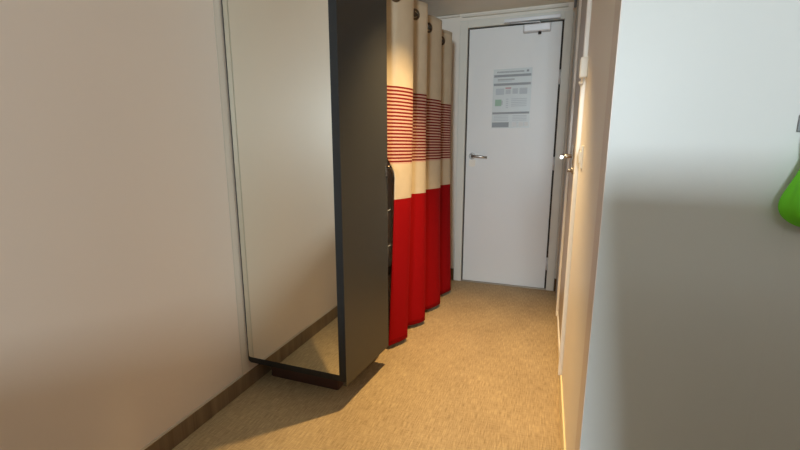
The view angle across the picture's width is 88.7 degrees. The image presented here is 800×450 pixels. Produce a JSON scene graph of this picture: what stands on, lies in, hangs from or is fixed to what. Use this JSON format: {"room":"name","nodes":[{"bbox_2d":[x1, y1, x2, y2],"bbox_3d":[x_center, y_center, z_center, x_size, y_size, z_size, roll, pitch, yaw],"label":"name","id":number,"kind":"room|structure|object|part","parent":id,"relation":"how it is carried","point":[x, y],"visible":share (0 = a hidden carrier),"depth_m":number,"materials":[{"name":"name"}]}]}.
{"room":"hotel room","nodes":[
{"label":"hotel room","id":0,"kind":"room"},
{"bbox_2d":[0,0,391,449],"bbox_3d":[-1.155,-0.059,0.644,0.060,2.120,6.354,4,11,19],"label":"wall","id":1,"kind":"structure","parent":0,"point":[119,318],"depth_m":1.28,"materials":[{"name":"white paint"}]},
{"bbox_2d":[140,374,242,449],"bbox_3d":[-1.452,1.074,-0.082,0.004,0.010,4.290,4,11,19],"label":"trim","id":2,"kind":"structure","parent":1,"relation":"attached to","point":[240,376],"depth_m":1.61,"materials":[{"name":"beige wood"}]},
{"bbox_2d":[213,0,248,373],"bbox_3d":[-0.724,-0.311,1.730,0.001,2.032,0.040,4,11,19],"label":"trim","id":3,"kind":"structure","parent":1,"relation":"attached to","point":[217,3],"depth_m":1.75,"materials":[{"name":"beige"}]},
{"bbox_2d":[145,265,391,449],"bbox_3d":[-1.124,0.946,0.825,0.006,0.078,6.234,4,11,19],"label":"baseboard","id":4,"kind":"structure","parent":1,"relation":"attached to","point":[171,439],"depth_m":1.71,"materials":[{"name":"wood"}]},
{"bbox_2d":[414,11,442,41],"bbox_3d":[-0.106,-1.325,2.462,0.552,0.313,1.100,4,11,19],"label":"curtain rod","id":5,"kind":"object","parent":1,"relation":"attached to","point":[415,13],"visible":0.02,"depth_m":2.23,"materials":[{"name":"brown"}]},
{"bbox_2d":[386,0,451,345],"bbox_3d":[0.155,-0.332,2.580,0.124,1.879,1.147,4,12,21],"label":"curtain","id":6,"kind":"object","parent":5,"relation":"hanging from","point":[419,64],"visible":0.99,"depth_m":2.39,"materials":[{"name":"fabric"}]},
{"bbox_2d":[172,274,560,449],"bbox_3d":[0.297,1.109,0.338,3.144,0.060,6.354,4,11,19],"label":"floor","id":7,"kind":"structure","parent":0,"point":[480,370],"depth_m":1.89,"materials":[{"name":"carpet"}]},
{"bbox_2d":[221,0,392,389],"bbox_3d":[-0.364,-0.265,1.885,0.578,2.060,0.476,4,11,19],"label":"wardrobe","id":8,"kind":"object","parent":7,"relation":"on","point":[307,79],"visible":1,"depth_m":1.70,"materials":[{"name":"black"}]},
{"bbox_2d":[222,0,339,374],"bbox_3d":[-0.485,-0.288,1.669,0.476,1.874,0.004,4,11,19],"label":"mirror","id":9,"kind":"object","parent":8,"relation":"attached to","point":[279,54],"depth_m":1.68,"materials":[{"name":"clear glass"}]},
{"bbox_3d":[-0.153,-0.297,1.767,0.018,1.954,0.406,5,12,24],"label":"door","id":10,"kind":"part","parent":8,"relation":"part of","materials":[{"name":"grey laminate"}]},
{"bbox_3d":[-0.051,-0.256,1.946,0.035,0.051,0.021,0,11,0],"label":"handle","id":11,"kind":"part","parent":8,"relation":"part of","materials":[{"name":"silver metal"}]},
{"bbox_2d":[391,2,576,279],"bbox_3d":[0.615,-0.566,3.306,1.445,2.120,0.060,4,11,19],"label":"wall","id":12,"kind":"structure","parent":0,"point":[452,25],"depth_m":3.19,"materials":[{"name":"white paint"}]},
{"bbox_2d":[437,14,459,18],"bbox_3d":[0.366,-1.603,3.154,0.197,0.014,0.022,4,11,19],"label":"trim","id":13,"kind":"structure","parent":12,"relation":"attached to","point":[450,16],"depth_m":3.14,"materials":[{"name":"white"}]},
{"bbox_2d":[451,268,453,279],"bbox_3d":[0.194,0.404,3.607,0.564,0.100,0.008,4,11,19],"label":"baseboard","id":14,"kind":"structure","parent":12,"relation":"attached to","point":[452,269],"depth_m":3.51,"materials":[{"name":"wood"}]},
{"bbox_2d":[454,10,573,290],"bbox_3d":[0.840,-0.517,3.188,0.804,2.066,0.122,4,11,19],"label":"door","id":15,"kind":"structure","parent":12,"relation":"in","point":[508,180],"depth_m":3.18,"materials":[{"name":"white paint"}]},
{"bbox_3d":[0.614,-0.544,3.232,0.151,0.054,0.060,4,11,19],"label":"handle","id":16,"kind":"part","parent":15,"relation":"part of","materials":[{"name":"silver metal"}]},
{"bbox_2d":[491,67,532,127],"bbox_3d":[0.844,-0.958,3.101,0.281,0.434,0.001,4,11,19],"label":"notice","id":17,"kind":"object","parent":15,"relation":"attached to","point":[511,102],"visible":1,"depth_m":3.10,"materials":[{"name":"white paper"}]},
{"bbox_3d":[0.904,-1.458,2.949,0.215,0.024,0.012,4,12,21],"label":"closer arm","id":18,"kind":"part","parent":15,"relation":"part of","materials":[{"name":"silver metal"}]},
{"bbox_3d":[0.949,-1.481,2.939,0.388,0.026,0.034,4,11,19],"label":"slide rail","id":19,"kind":"part","parent":15,"relation":"part of","materials":[{"name":"silver metal"}]},
{"bbox_2d":[462,4,568,17],"bbox_3d":[0.829,-1.562,2.993,0.756,0.014,0.022,4,11,19],"label":"trim","id":20,"kind":"structure","parent":12,"relation":"attached to","point":[565,5],"depth_m":2.98,"materials":[{"name":"white paint"}]},
{"bbox_2d":[418,0,573,16],"bbox_3d":[0.297,-1.033,-0.070,3.144,0.060,6.354,4,11,19],"label":"ceiling","id":21,"kind":"structure","parent":0,"point":[436,8],"depth_m":2.94,"materials":[{"name":"white paint"}]},
{"bbox_2d":[556,0,615,449],"bbox_3d":[0.875,-0.316,1.989,0.050,2.120,2.288,4,11,19],"label":"wall","id":22,"kind":"structure","parent":0,"point":[602,11],"depth_m":1.29,"materials":[{"name":"white paint"}]},
{"bbox_2d":[559,375,565,449],"bbox_3d":[0.591,0.810,1.480,0.007,0.100,0.859,4,11,19],"label":"baseboard","id":23,"kind":"structure","parent":22,"relation":"attached to","point":[561,406],"depth_m":1.62,"materials":[{"name":"beige wood"}]},
{"bbox_2d":[556,0,591,374],"bbox_3d":[0.859,-0.322,2.049,0.122,1.930,0.753,4,11,19],"label":"door","id":24,"kind":"structure","parent":22,"relation":"in","point":[585,6],"depth_m":2.02,"materials":[{"name":"white wood"}]},
{"bbox_3d":[0.819,-0.331,2.015,0.068,0.130,0.137,4,11,19],"label":"handle","id":25,"kind":"part","parent":24,"relation":"part of","materials":[{"name":"silver metal"}]},
{"bbox_2d":[578,146,583,168],"bbox_3d":[0.680,-0.256,1.541,0.013,0.084,0.060,4,11,19],"label":"light switch","id":26,"kind":"object","parent":22,"relation":"attached to","point":[580,158],"visible":1,"depth_m":1.52,"materials":[{"name":"white plastic"}]},
{"bbox_2d":[579,57,588,85],"bbox_3d":[0.707,-0.592,1.576,0.029,0.102,0.032,4,11,19],"label":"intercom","id":27,"kind":"object","parent":22,"relation":"attached to","point":[583,72],"visible":1,"depth_m":1.56,"materials":[{"name":"white plastic"}]},
{"bbox_2d":[575,0,621,449],"bbox_3d":[0.465,-0.165,0.930,0.002,2.020,0.100,4,11,19],"label":"trim","id":28,"kind":"structure","parent":22,"relation":"attached to","point":[618,3],"depth_m":0.95,"materials":[{"name":"beige"}]},
{"bbox_2d":[580,0,799,449],"bbox_3d":[1.225,-0.060,0.646,1.630,2.120,0.050,4,11,19],"label":"wall","id":29,"kind":"structure","parent":0,"point":[704,138],"depth_m":0.85,"materials":[{"name":"white paint"}]},
{"bbox_2d":[744,139,799,449],"bbox_3d":[0.754,-0.086,0.786,0.001,2.120,0.001,4,11,19],"label":"trim","id":30,"kind":"structure","parent":29,"relation":"attached to","point":[799,139],"depth_m":0.83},
{"bbox_2d":[797,115,799,131],"bbox_3d":[0.751,-0.187,0.751,0.022,0.032,0.031,4,11,19],"label":"wall hook","id":31,"kind":"object","parent":29,"relation":"attached to","point":[798,125],"visible":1,"depth_m":0.77,"materials":[{"name":"grey plastic"}]},
{"bbox_2d":[778,169,799,226],"bbox_3d":[0.768,-0.094,0.743,0.110,0.206,0.054,4,11,19],"label":"bag","id":32,"kind":"object","parent":31,"relation":"hanging from","point":[789,202],"visible":1,"depth_m":0.76,"materials":[{"name":"plastic"}]}
]}

